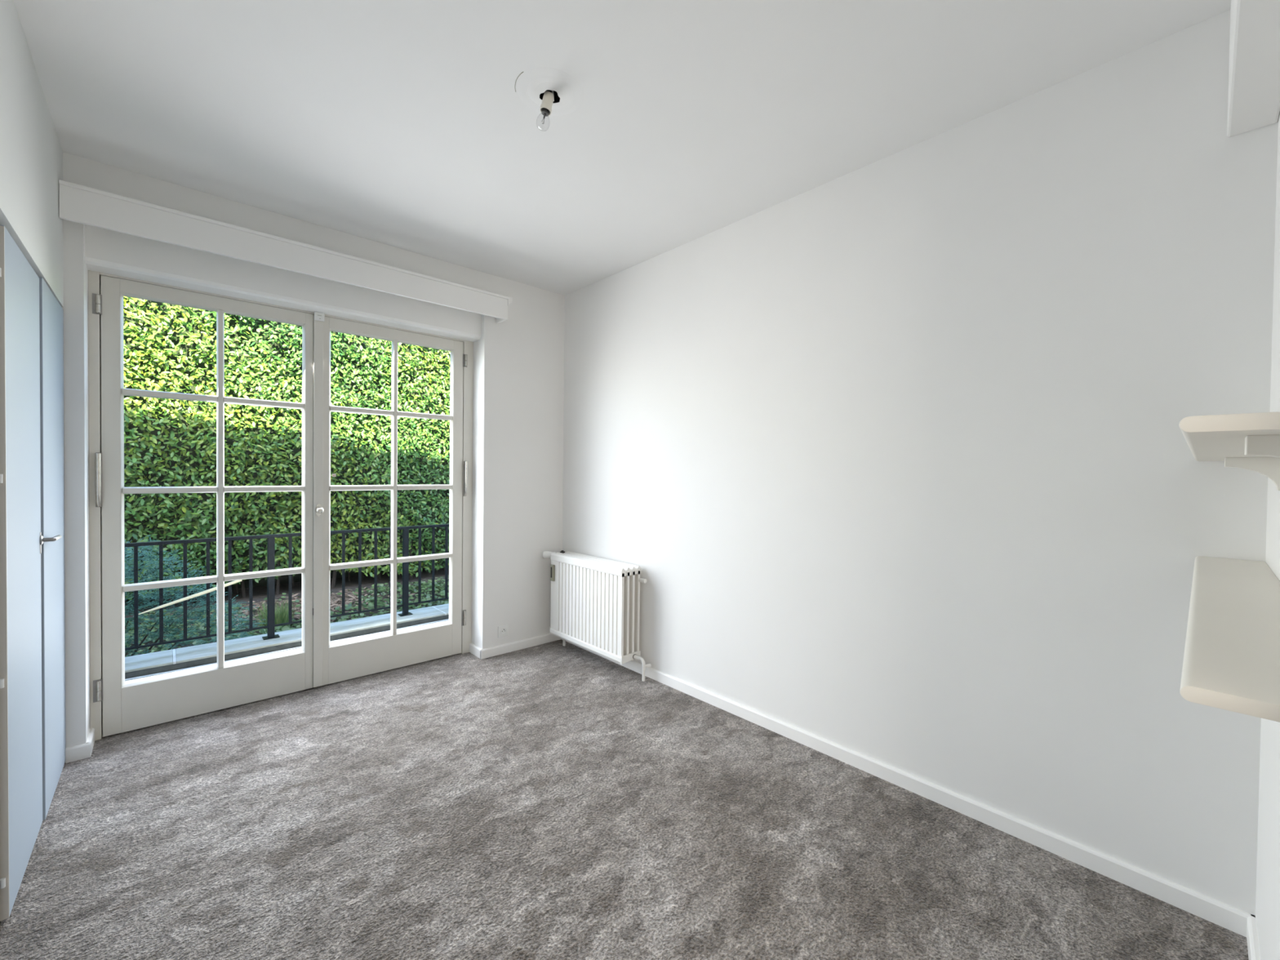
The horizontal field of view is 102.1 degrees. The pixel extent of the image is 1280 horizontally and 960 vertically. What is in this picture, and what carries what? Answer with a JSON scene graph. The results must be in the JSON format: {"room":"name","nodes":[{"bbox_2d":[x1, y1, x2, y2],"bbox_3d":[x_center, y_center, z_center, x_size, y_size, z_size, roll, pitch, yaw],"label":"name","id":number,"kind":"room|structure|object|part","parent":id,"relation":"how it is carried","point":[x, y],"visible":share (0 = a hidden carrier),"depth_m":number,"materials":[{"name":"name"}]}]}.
{"room":"empty bedroom","nodes":[
{"label":"empty bedroom","id":0,"kind":"room"},
{"bbox_2d":[0,0,63,307],"bbox_3d":[-1.584,-0.056,0.696,0.760,2.600,3.404,0,1,-43],"label":"wall","id":1,"kind":"structure","parent":0,"point":[31,153],"depth_m":1.62,"materials":[{"name":"paint"}]},
{"bbox_2d":[65,728,94,763],"bbox_3d":[-2.492,1.180,2.307,0.074,0.062,0.183,0,1,-43],"label":"baseboard","id":2,"kind":"structure","parent":1,"relation":"attached to","point":[82,751],"depth_m":2.25,"materials":[{"name":"paint"}]},
{"bbox_2d":[62,151,564,747],"bbox_3d":[-1.885,-0.166,2.903,3.300,2.750,0.260,0,1,-43],"label":"wall","id":3,"kind":"structure","parent":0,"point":[518,389],"depth_m":3.08,"materials":[{"name":"paint"}]},
{"bbox_2d":[92,275,313,737],"bbox_3d":[-2.227,0.127,2.707,0.873,2.146,0.158,0,1,-43],"label":"door","id":4,"kind":"structure","parent":3,"relation":"attached to","point":[128,705],"depth_m":2.60,"materials":[{"name":"paint"}]},
{"bbox_3d":[-2.501,-0.001,2.391,0.020,0.252,0.005,0,1,-43],"label":"plate","id":5,"kind":"part","parent":4,"relation":"part of","materials":[{"name":"metal"}]},
{"bbox_2d":[58,179,512,323],"bbox_3d":[-1.648,-1.144,2.829,2.030,0.151,0.135,0,1,-43],"label":"pelmet","id":6,"kind":"object","parent":3,"relation":"attached to","point":[78,203],"visible":1,"depth_m":2.54,"materials":[{"name":"paint"}]},
{"bbox_3d":[-0.911,-1.192,3.504,0.030,0.060,0.134,0,1,-43],"label":"moulding","id":7,"kind":"part","parent":6,"relation":"part of","materials":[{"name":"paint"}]},
{"bbox_2d":[312,311,467,687],"bbox_3d":[-1.567,0.119,3.292,0.938,2.158,0.186,0,1,-43],"label":"door","id":8,"kind":"structure","parent":3,"relation":"attached to","point":[337,661],"depth_m":3.24,"materials":[{"name":"paint"}]},
{"bbox_3d":[-1.849,0.172,2.978,0.031,0.072,0.004,0,1,-43],"label":"knob plate","id":9,"kind":"part","parent":8,"relation":"part of","materials":[{"name":"silver metal"}]},
{"bbox_3d":[-1.832,0.172,2.960,0.035,0.035,0.052,0,1,-43],"label":"knob","id":10,"kind":"part","parent":8,"relation":"part of","materials":[{"name":"silver metal"}]},
{"bbox_3d":[-1.210,-0.010,3.575,0.020,0.244,0.005,0,1,-43],"label":"plate","id":11,"kind":"part","parent":8,"relation":"part of","materials":[{"name":"metal"}]},
{"bbox_2d":[497,624,508,637],"bbox_3d":[-0.948,1.052,3.600,0.078,0.078,0.024,0,1,-43],"label":"wall socket","id":12,"kind":"object","parent":3,"relation":"attached to","point":[503,630],"visible":1,"depth_m":3.60,"materials":[{"name":"white plastic"}]},
{"bbox_2d":[469,633,560,659],"bbox_3d":[-0.890,1.176,3.777,0.656,0.062,0.183,0,1,-43],"label":"baseboard","id":13,"kind":"structure","parent":3,"relation":"attached to","point":[481,653],"depth_m":3.64,"materials":[{"name":"paint"}]},
{"bbox_2d":[13,0,1231,295],"bbox_3d":[-0.050,-1.395,-0.507,5.200,0.152,7.200,0,1,-43],"label":"ceiling","id":14,"kind":"structure","parent":0,"point":[408,125],"depth_m":1.83,"materials":[{"name":"paint"}]},
{"bbox_2d":[536,89,559,131],"bbox_3d":[-0.319,-1.337,1.840,0.120,0.193,0.120,0,1,-43],"label":"ceiling lamp","id":15,"kind":"object","parent":14,"relation":"hanging from","point":[548,97],"visible":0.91,"depth_m":1.83,"materials":[{"name":"beige ceramic"}]},
{"bbox_2d":[0,639,1248,959],"bbox_3d":[-0.079,1.351,-0.319,5.400,0.150,7.415,0,1,-43],"label":"floor","id":16,"kind":"structure","parent":0,"point":[548,801],"depth_m":1.75,"materials":[{"name":"carpet"}]},
{"bbox_2d":[0,224,66,920],"bbox_3d":[-1.516,0.273,0.766,0.634,1.942,3.400,0,1,-43],"label":"wardrobe","id":17,"kind":"object","parent":16,"relation":"on","point":[33,723],"visible":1,"depth_m":1.64,"materials":[{"name":"paint"}]},
{"bbox_3d":[-1.938,0.257,1.616,0.028,1.916,0.536,0,1,-43],"label":"door","id":18,"kind":"part","parent":17,"relation":"part of","materials":[{"name":"paint"}]},
{"bbox_3d":[-2.099,0.220,1.812,0.002,0.075,0.017,0,1,-43],"label":"handle plate","id":19,"kind":"part","parent":17,"relation":"part of","materials":[{"name":"metal"}]},
{"bbox_3d":[-2.126,0.209,1.864,0.048,0.032,0.146,0,1,-43],"label":"handle","id":20,"kind":"part","parent":17,"relation":"part of","materials":[{"name":"metal"}]},
{"bbox_3d":[-2.298,0.244,2.004,0.045,1.922,0.514,0,1,-43],"label":"panel","id":21,"kind":"part","parent":17,"relation":"part of","materials":[{"name":"paint"}]},
{"bbox_2d":[562,9,1278,915],"bbox_3d":[1.770,-0.106,1.507,0.200,2.750,7.260,0,1,-43],"label":"wall","id":22,"kind":"structure","parent":0,"point":[895,464],"depth_m":1.90,"materials":[{"name":"paint"}]},
{"bbox_2d":[542,550,651,681],"bbox_3d":[-0.319,0.867,3.490,0.202,0.700,0.995,0,1,-43],"label":"radiator","id":23,"kind":"object","parent":22,"relation":"attached to","point":[595,601],"visible":1,"depth_m":3.34,"materials":[{"name":"metal"}]},
{"bbox_3d":[-0.371,0.824,3.446,0.017,0.526,0.787,0,1,-43],"label":"plate","id":24,"kind":"part","parent":23,"relation":"part of","materials":[{"name":"metal"}]},
{"bbox_3d":[-0.339,0.824,3.475,0.017,0.526,0.787,0,1,-43],"label":"plate","id":25,"kind":"part","parent":23,"relation":"part of","materials":[{"name":"metal"}]},
{"bbox_3d":[-0.058,1.097,3.201,0.156,0.050,0.014,0,1,-43],"label":"plate","id":26,"kind":"part","parent":23,"relation":"part of","materials":[{"name":"metal"}]},
{"bbox_3d":[-0.306,0.824,3.505,0.017,0.526,0.787,0,1,-43],"label":"plate","id":27,"kind":"part","parent":23,"relation":"part of","materials":[{"name":"metal"}]},
{"bbox_3d":[-0.274,0.824,3.535,0.017,0.526,0.787,0,1,-43],"label":"plate","id":28,"kind":"part","parent":23,"relation":"part of","materials":[{"name":"metal"}]},
{"bbox_2d":[560,638,1255,937],"bbox_3d":[0.549,1.208,2.683,0.015,0.062,3.404,0,1,-43],"label":"baseboard","id":29,"kind":"structure","parent":22,"relation":"attached to","point":[1226,916],"depth_m":1.87,"materials":[{"name":"paint"}]},
{"bbox_2d":[1255,114,1279,959],"bbox_3d":[0.536,-0.026,0.263,3.300,2.600,0.100,0,1,-43],"label":"wall","id":30,"kind":"structure","parent":0,"point":[1268,868],"depth_m":1.27,"materials":[{"name":"paint"}]},
{"bbox_2d":[1178,411,1279,490],"bbox_3d":[1.156,-0.024,0.993,1.400,0.093,0.138,0,1,-43],"label":"wall shelf","id":31,"kind":"object","parent":30,"relation":"attached to","point":[1246,441],"visible":1,"depth_m":0.59,"materials":[{"name":"paint"}]},
{"bbox_2d":[1179,555,1279,722],"bbox_3d":[1.155,0.233,0.995,1.400,0.018,0.132,0,1,-43],"label":"wall shelf","id":32,"kind":"object","parent":30,"relation":"attached to","point":[1231,662],"visible":1,"depth_m":0.73,"materials":[{"name":"paint"}]},
{"bbox_2d":[1226,0,1279,137],"bbox_3d":[1.184,-1.148,0.960,1.400,0.363,0.092,0,1,-43],"label":"trim","id":33,"kind":"structure","parent":30,"relation":"attached to","point":[1254,64],"depth_m":1.22,"materials":[{"name":"paint"}]},
{"bbox_2d":[1246,914,1260,959],"bbox_3d":[1.147,1.240,0.933,1.500,0.062,0.015,0,1,-43],"label":"baseboard","id":34,"kind":"structure","parent":30,"relation":"attached to","point":[1251,930],"depth_m":1.37,"materials":[{"name":"paint"}]},
{"label":"outside","id":35,"kind":"structure","parent":0,"visible":0},
{"bbox_2d":[124,564,448,654],"bbox_3d":[-5.436,1.727,9.220,28.000,0.300,13.700,0,1,-43],"label":"ground","id":36,"kind":"structure","parent":35,"point":[260,592],"depth_m":7.34,"materials":[{"name":"plant"}]},
{"bbox_2d":[124,534,266,657],"bbox_3d":[-4.045,1.021,3.278,2.723,1.346,1.321,0,1,-43],"label":"juniper shrub","id":37,"kind":"object","parent":36,"relation":"on","point":[127,573],"visible":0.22,"depth_m":3.71,"materials":[{"name":"green plant"}]},
{"bbox_2d":[253,599,297,626],"bbox_3d":[-3.969,1.468,5.640,0.417,0.344,0.407,0,1,-43],"label":"grass tuft","id":38,"kind":"object","parent":36,"relation":"on","point":[281,615],"visible":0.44,"depth_m":5.61,"materials":[{"name":"green plant"}]},
{"bbox_2d":[124,614,448,679],"bbox_3d":[-2.331,1.586,3.616,6.000,1.015,0.270,0,1,-43],"label":"wall","id":39,"kind":"structure","parent":36,"relation":"on","point":[234,655],"depth_m":3.33,"materials":[{"name":"grey concrete"}]},
{"bbox_2d":[124,648,176,672],"bbox_3d":[-3.445,1.074,2.586,1.674,0.014,0.289,0,1,-43],"label":"coping stone","id":40,"kind":"object","parent":39,"relation":"on","point":[144,661],"visible":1,"depth_m":3.05,"materials":[{"name":"grey stone"}]},
{"bbox_2d":[124,524,449,650],"bbox_3d":[-2.173,0.715,3.774,5.250,0.696,0.068,0,1,-43],"label":"railing","id":41,"kind":"object","parent":40,"relation":"on","point":[271,625],"visible":0.38,"depth_m":3.48,"materials":[{"name":"metal"}]},
{"bbox_2d":[138,579,242,614],"bbox_3d":[-2.761,0.714,3.196,0.484,0.152,0.021,0,1,-43],"label":"cane","id":42,"kind":"object","parent":41,"relation":"attached to","point":[226,584],"visible":0.79,"depth_m":3.19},
{"bbox_3d":[-2.486,0.724,3.487,0.038,0.680,0.038,0,1,-43],"label":"post","id":43,"kind":"part","parent":41,"relation":"part of","materials":[{"name":"metal"}]},
{"bbox_3d":[-2.490,1.060,3.492,0.090,0.006,0.068,0,1,-43],"label":"plate","id":44,"kind":"part","parent":41,"relation":"part of","materials":[{"name":"metal"}]},
{"bbox_3d":[-2.169,0.377,3.769,5.250,0.020,0.040,0,1,-43],"label":"rail","id":45,"kind":"part","parent":41,"relation":"part of","materials":[{"name":"metal"}]},
{"bbox_3d":[-2.176,0.985,3.778,5.250,0.012,0.018,0,1,-43],"label":"rail","id":46,"kind":"part","parent":41,"relation":"part of","materials":[{"name":"metal"}]},
{"bbox_3d":[-1.850,1.059,4.079,0.090,0.006,0.068,0,1,-43],"label":"plate","id":47,"kind":"part","parent":41,"relation":"part of","materials":[{"name":"metal"}]},
{"bbox_3d":[-1.846,0.722,4.074,0.038,0.680,0.038,0,1,-43],"label":"post","id":48,"kind":"part","parent":41,"relation":"part of","materials":[{"name":"metal"}]},
{"bbox_2d":[175,606,446,663],"bbox_3d":[-2.234,1.071,3.696,1.610,0.014,0.289,0,1,-43],"label":"coping stone","id":49,"kind":"object","parent":39,"relation":"on","point":[187,654],"visible":0.94,"depth_m":3.51,"materials":[{"name":"grey stone"}]},
{"bbox_2d":[433,603,448,614],"bbox_3d":[-0.913,1.067,4.908,1.974,0.014,0.289,0,1,-43],"label":"coping stone","id":50,"kind":"object","parent":39,"relation":"on","point":[445,607],"visible":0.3,"depth_m":4.30,"materials":[{"name":"grey stone"}]},
{"bbox_2d":[123,296,450,611],"bbox_3d":[-4.551,-0.478,8.249,18.000,4.183,1.747,0,1,-43],"label":"hedge","id":51,"kind":"object","parent":36,"relation":"on","point":[168,347],"visible":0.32,"depth_m":7.06,"materials":[{"name":"green plant"}]},
{"bbox_2d":[124,575,448,657],"bbox_3d":[-2.636,1.579,6.160,6.519,0.220,3.804,0,1,-43],"label":"ivy","id":52,"kind":"object","parent":36,"relation":"on","point":[424,585],"visible":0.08,"depth_m":6.08,"materials":[{"name":"green plant"}]},
{"bbox_2d":[182,586,416,632],"bbox_3d":[-4.065,1.592,6.436,1.545,0.330,3.160,1,1,43],"label":"leaf litter","id":53,"kind":"object","parent":36,"relation":"on","point":[335,603],"visible":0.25,"depth_m":6.54,"materials":[{"name":"plant"}]},
{"bbox_3d":[-1.411,0.282,3.349,16.000,3.650,0.260,0,1,-43],"label":"wall","id":54,"kind":"structure","parent":0,"visible":0},
{"bbox_2d":[124,618,448,680],"bbox_3d":[-2.044,1.256,3.301,6.000,0.289,0.569,0,1,-43],"label":"gutter","id":55,"kind":"object","parent":54,"relation":"attached to","point":[293,648],"visible":0.16,"depth_m":3.30,"materials":[{"name":"grey metal"}]}
]}

